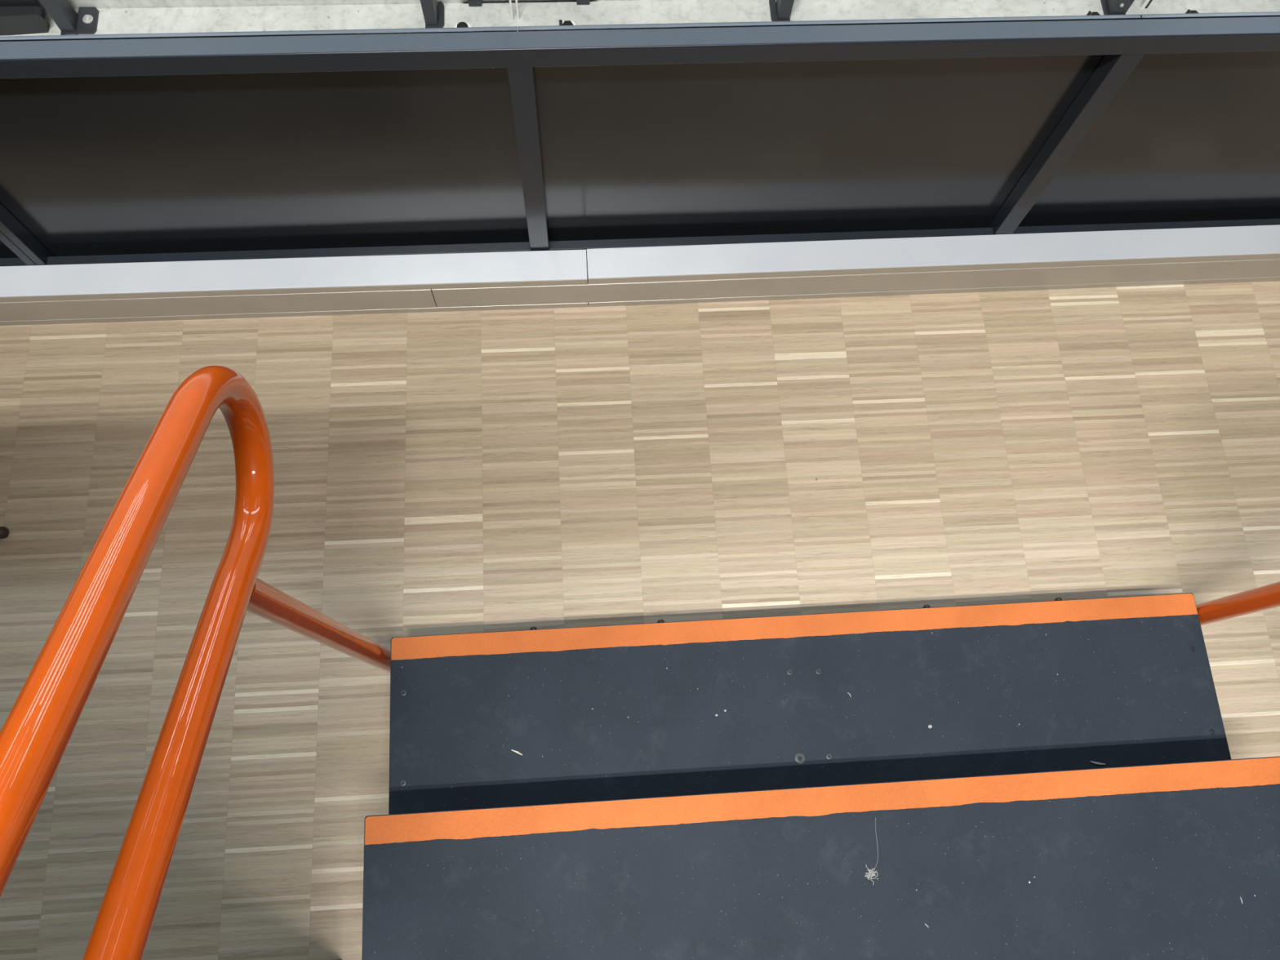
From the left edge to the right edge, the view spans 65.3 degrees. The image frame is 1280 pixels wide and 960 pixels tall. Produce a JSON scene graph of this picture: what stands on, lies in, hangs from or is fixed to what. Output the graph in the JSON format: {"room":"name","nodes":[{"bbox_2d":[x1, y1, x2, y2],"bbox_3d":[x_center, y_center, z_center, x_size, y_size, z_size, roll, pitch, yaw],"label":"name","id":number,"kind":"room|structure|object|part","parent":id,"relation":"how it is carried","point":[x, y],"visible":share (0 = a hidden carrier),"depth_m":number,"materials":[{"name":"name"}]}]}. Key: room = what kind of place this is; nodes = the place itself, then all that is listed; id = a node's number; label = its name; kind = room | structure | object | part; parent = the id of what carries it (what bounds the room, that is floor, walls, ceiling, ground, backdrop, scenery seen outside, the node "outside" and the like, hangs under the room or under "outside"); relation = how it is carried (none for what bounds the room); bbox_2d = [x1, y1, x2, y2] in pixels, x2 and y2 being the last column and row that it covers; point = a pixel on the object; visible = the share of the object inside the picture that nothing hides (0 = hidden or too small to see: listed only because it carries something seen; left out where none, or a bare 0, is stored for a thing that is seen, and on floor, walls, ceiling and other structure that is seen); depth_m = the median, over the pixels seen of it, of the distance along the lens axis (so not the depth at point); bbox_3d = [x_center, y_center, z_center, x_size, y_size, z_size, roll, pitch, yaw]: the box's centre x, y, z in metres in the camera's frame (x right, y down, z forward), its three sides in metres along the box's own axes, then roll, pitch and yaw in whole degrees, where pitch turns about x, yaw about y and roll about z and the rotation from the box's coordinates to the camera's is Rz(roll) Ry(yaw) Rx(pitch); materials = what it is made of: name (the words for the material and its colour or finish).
{"room":"indoor staircase","nodes":[
{"label":"indoor staircase","id":0,"kind":"room"},
{"bbox_2d":[38,0,627,9],"bbox_3d":[0.124,-3.303,2.122,9.500,2.060,4.000,-2,73,-3],"label":"steps","id":1,"kind":"structure","parent":0,"point":[98,4],"depth_m":2.29,"materials":[{"name":"concrete"}]},
{"bbox_2d":[0,280,1279,959],"bbox_3d":[0.389,2.208,1.454,11.500,0.060,5.550,-2,73,-3],"label":"floor","id":2,"kind":"structure","parent":0,"point":[476,471],"depth_m":2.09,"materials":[{"name":"brown wood"}]},
{"bbox_2d":[0,526,8,538],"bbox_3d":[-1.354,0.109,1.996,0.176,0.025,0.025,-2,73,-3],"label":"rubber foot","id":3,"kind":"object","parent":2,"relation":"on","point":[3,531],"visible":1,"depth_m":1.99,"materials":[{"name":"black rubber"}]},
{"bbox_2d":[0,364,1279,959],"bbox_3d":[0.345,0.485,1.031,1.608,1.774,1.321,-3,73,-3],"label":"step","id":4,"kind":"structure","parent":2,"relation":"on","point":[633,820],"depth_m":1.56,"materials":[{"name":"rubber"}]},
{"bbox_3d":[-0.415,0.397,0.603,0.044,0.964,1.311,-2,73,-3],"label":"handrail","id":5,"kind":"part","parent":4,"relation":"part of","materials":[{"name":"orange metal"}]},
{"bbox_2d":[864,817,878,884],"bbox_3d":[0.363,0.572,1.542,0.020,0.008,0.098,12,73,2],"label":"tuft","id":6,"kind":"object","parent":4,"relation":"on","point":[870,871],"visible":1,"depth_m":1.53,"materials":[{"name":"grey"}]},
{"bbox_2d":[1090,760,1105,764],"bbox_3d":[0.815,0.504,1.778,0.027,0.002,0.004,11,72,1],"label":"roll","id":7,"kind":"object","parent":4,"relation":"on","point":[1094,762],"visible":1,"depth_m":1.78,"materials":[{"name":"grey"}]},
{"bbox_2d":[0,0,1279,36],"bbox_3d":[0.214,-0.823,2.345,9.500,0.160,0.606,-2,73,-3],"label":"floor","id":8,"kind":"structure","parent":0,"point":[366,16],"depth_m":2.33,"materials":[{"name":"concrete"}]},
{"bbox_2d":[0,0,49,35],"bbox_3d":[-1.549,-1.050,2.146,0.458,0.216,0.050,-2,73,-3],"label":"seat","id":9,"kind":"object","parent":8,"relation":"on","point":[17,17],"visible":1,"depth_m":2.21,"materials":[{"name":"black plastic"}]},
{"bbox_3d":[-1.550,-1.069,2.141,0.440,0.196,0.018,-2,73,-3],"label":"backrest","id":10,"kind":"part","parent":9,"relation":"part of","materials":[{"name":"black plastic"}]},
{"bbox_2d":[39,0,98,35],"bbox_3d":[-1.261,-1.091,2.095,0.076,0.360,0.076,-2,73,-3],"label":"support","id":11,"kind":"object","parent":8,"relation":"on","point":[69,22],"visible":0.95,"depth_m":2.25,"materials":[{"name":"metal"}]},
{"bbox_3d":[-1.281,-1.084,2.089,0.033,0.355,0.045,-2,73,-3],"label":"leg","id":12,"kind":"part","parent":11,"relation":"part of","materials":[{"name":"grey metal"}]},
{"bbox_3d":[-1.268,-1.038,2.264,0.076,0.006,0.076,-2,73,-3],"label":"foot plate","id":13,"kind":"part","parent":11,"relation":"part of","materials":[{"name":"grey metal"}]},
{"bbox_2d":[420,0,444,27],"bbox_3d":[-0.466,-1.124,2.138,0.043,0.360,0.076,-2,73,-3],"label":"support","id":14,"kind":"object","parent":8,"relation":"on","point":[433,15],"visible":0.8,"depth_m":2.28,"materials":[{"name":"grey metal"}]},
{"bbox_3d":[-0.472,-1.117,2.133,0.028,0.355,0.045,-2,73,-3],"label":"leg","id":15,"kind":"part","parent":14,"relation":"part of","materials":[{"name":"grey metal"}]},
{"bbox_2d":[454,22,471,27],"bbox_3d":[-0.407,-1.037,2.294,0.041,0.015,0.041,-2,73,-3],"label":"bolt","id":16,"kind":"object","parent":8,"relation":"on","point":[461,24],"visible":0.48,"depth_m":2.29,"materials":[{"name":"metal"}]},
{"bbox_2d":[509,0,513,20],"bbox_3d":[-0.259,-1.350,1.410,0.005,1.900,0.005,-2,73,-3],"label":"wire","id":17,"kind":"object","parent":8,"relation":"on","point":[510,1],"visible":1,"depth_m":2.29,"materials":[{"name":"white plastic"}]},
{"bbox_2d":[515,0,519,20],"bbox_3d":[-0.244,-1.351,1.411,0.005,1.900,0.005,-2,73,-3],"label":"wire","id":18,"kind":"object","parent":8,"relation":"on","point":[516,1],"visible":1,"depth_m":2.29,"materials":[{"name":"white plastic"}]},
{"bbox_2d":[467,0,589,6],"bbox_3d":[-0.252,-1.157,2.173,0.318,0.330,0.018,-2,73,-3],"label":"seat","id":19,"kind":"object","parent":8,"relation":"on","point":[471,2],"visible":1,"depth_m":2.32,"materials":[{"name":"black plastic"}]},
{"bbox_3d":[-0.382,-1.107,2.309,0.030,0.030,0.008,-2,73,-3],"label":"leg","id":20,"kind":"part","parent":19,"relation":"part of","materials":[{"name":"grey metal"}]},
{"bbox_3d":[-0.132,-1.118,2.323,0.030,0.030,0.008,-2,73,-3],"label":"leg","id":21,"kind":"part","parent":19,"relation":"part of","materials":[{"name":"grey metal"}]},
{"bbox_2d":[559,19,576,25],"bbox_3d":[-0.167,-1.048,2.305,0.041,0.020,0.041,-2,73,-3],"label":"bolt","id":22,"kind":"object","parent":8,"relation":"on","point":[566,22],"visible":0.45,"depth_m":2.30,"materials":[{"name":"metal"}]},
{"bbox_2d":[768,0,794,21],"bbox_3d":[0.335,-1.158,2.182,0.044,0.360,0.076,-2,73,-3],"label":"support","id":23,"kind":"object","parent":8,"relation":"on","point":[781,10],"visible":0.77,"depth_m":2.33,"materials":[{"name":"grey metal"}]},
{"bbox_3d":[0.341,-1.151,2.177,0.030,0.355,0.045,-2,73,-3],"label":"leg","id":24,"kind":"part","parent":23,"relation":"part of","materials":[{"name":"grey metal"}]},
{"bbox_2d":[1085,10,1100,15],"bbox_3d":[1.080,-1.100,2.372,0.041,0.020,0.041,-2,73,-3],"label":"bolt","id":25,"kind":"object","parent":8,"relation":"on","point":[1090,13],"visible":0.38,"depth_m":2.37,"materials":[{"name":"metal"}]},
{"bbox_2d":[1100,0,1134,14],"bbox_3d":[1.138,-1.191,2.225,0.051,0.360,0.076,-2,73,-3],"label":"support","id":26,"kind":"object","parent":8,"relation":"on","point":[1108,6],"visible":0.74,"depth_m":2.37,"materials":[{"name":"metal"}]},
{"bbox_2d":[1140,0,1152,8],"bbox_3d":[1.238,-1.358,1.684,0.017,1.500,0.010,-2,73,-3],"label":"tube","id":27,"kind":"object","parent":8,"relation":"on","point":[1146,3],"visible":1,"depth_m":2.38,"materials":[{"name":"white plastic"}]},
{"bbox_2d":[1183,8,1198,13],"bbox_3d":[1.321,-1.110,2.385,0.041,0.020,0.041,-2,73,-3],"label":"bolt","id":28,"kind":"object","parent":8,"relation":"on","point":[1188,11],"visible":0.29,"depth_m":2.38,"materials":[{"name":"metal"}]},
{"bbox_3d":[0.237,-0.464,2.195,9.500,0.112,0.088,-2,73,-3],"label":"wall","id":29,"kind":"structure","parent":0,"visible":0},
{"bbox_2d":[0,230,36,266],"bbox_3d":[-2.263,-0.500,1.743,2.065,0.636,0.046,-3,73,-3],"label":"guard rail","id":30,"kind":"object","parent":29,"relation":"attached to","point":[11,255],"visible":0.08,"depth_m":2.06,"materials":[{"name":"grey metal"}]},
{"bbox_3d":[-1.741,-0.541,1.778,1.013,0.636,0.008,-3,73,-3],"label":"infill panel","id":31,"kind":"part","parent":30,"relation":"part of","materials":[{"name":"black glass"}]},
{"bbox_3d":[-2.274,-0.401,2.022,2.065,0.032,0.021,-3,73,-3],"label":"rail","id":32,"kind":"part","parent":30,"relation":"part of","materials":[{"name":"black metal"}]},
{"bbox_2d":[0,288,436,320],"bbox_3d":[-2.470,-0.307,2.032,4.066,0.079,0.007,-2,73,-3],"label":"trim","id":33,"kind":"structure","parent":29,"relation":"attached to","point":[400,299],"depth_m":2.11,"materials":[{"name":"beige wood"}]},
{"bbox_2d":[0,249,587,297],"bbox_3d":[-2.305,-0.364,1.990,4.396,0.004,0.070,-2,73,-3],"label":"trim","id":34,"kind":"structure","parent":29,"relation":"on","point":[562,264],"depth_m":2.07,"materials":[{"name":"metal"}]},
{"bbox_2d":[0,279,587,302],"bbox_3d":[-2.304,-0.330,1.993,4.396,0.021,0.006,-2,73,-3],"label":"trim","id":35,"kind":"structure","parent":29,"relation":"attached to","point":[132,295],"depth_m":2.08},
{"bbox_2d":[0,11,1279,265],"bbox_3d":[0.304,-0.614,1.884,3.079,0.636,0.046,-3,73,-3],"label":"guard rail","id":36,"kind":"object","parent":29,"relation":"attached to","point":[129,148],"visible":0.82,"depth_m":1.82,"materials":[{"name":"black metal"}]},
{"bbox_3d":[-1.224,-0.537,1.815,0.018,0.588,0.036,-3,73,-3],"label":"post","id":37,"kind":"part","parent":36,"relation":"part of","materials":[{"name":"grey metal"}]},
{"bbox_3d":[-0.718,-0.587,1.834,1.030,0.636,0.008,-3,73,-3],"label":"infill panel","id":38,"kind":"part","parent":36,"relation":"part of","materials":[{"name":"glass"}]},
{"bbox_3d":[-0.203,-0.583,1.871,0.040,0.588,0.036,-3,73,-3],"label":"post","id":39,"kind":"part","parent":36,"relation":"part of","materials":[{"name":"grey metal"}]},
{"bbox_3d":[0.316,-0.699,1.599,3.079,0.042,0.036,-3,73,-3],"label":"rail","id":40,"kind":"part","parent":36,"relation":"part of","materials":[{"name":"grey metal"}]},
{"bbox_3d":[0.293,-0.515,2.163,3.079,0.032,0.021,-3,73,-3],"label":"rail","id":41,"kind":"part","parent":36,"relation":"part of","materials":[{"name":"black metal"}]},
{"bbox_3d":[0.297,-0.632,1.890,1.002,0.636,0.008,-3,73,-3],"label":"infill panel","id":42,"kind":"part","parent":36,"relation":"part of","materials":[{"name":"clear glass"}]},
{"bbox_3d":[0.797,-0.627,1.927,0.040,0.588,0.036,-3,73,-3],"label":"post","id":43,"kind":"part","parent":36,"relation":"part of","materials":[{"name":"grey metal"}]},
{"bbox_3d":[1.317,-0.677,1.946,1.042,0.636,0.008,-3,73,-3],"label":"infill panel","id":44,"kind":"part","parent":36,"relation":"part of","materials":[{"name":"glass"}]},
{"bbox_2d":[0,276,1279,325],"bbox_3d":[0.237,-0.420,2.230,9.500,0.019,0.037,-3,73,-3],"label":"baseboard","id":45,"kind":"structure","parent":29,"relation":"attached to","point":[1260,278],"depth_m":2.21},
{"bbox_2d":[431,253,1279,306],"bbox_3d":[2.269,-0.519,2.293,5.432,0.079,0.009,-3,73,-3],"label":"trim","id":46,"kind":"structure","parent":29,"relation":"attached to","point":[868,282],"depth_m":2.19,"materials":[{"name":"beige wood"}]},
{"bbox_2d":[586,224,1279,279],"bbox_3d":[2.433,-0.577,2.251,5.103,0.004,0.070,-3,73,-3],"label":"trim","id":47,"kind":"structure","parent":29,"relation":"on","point":[926,251],"depth_m":2.15,"materials":[{"name":"metal"}]}
]}

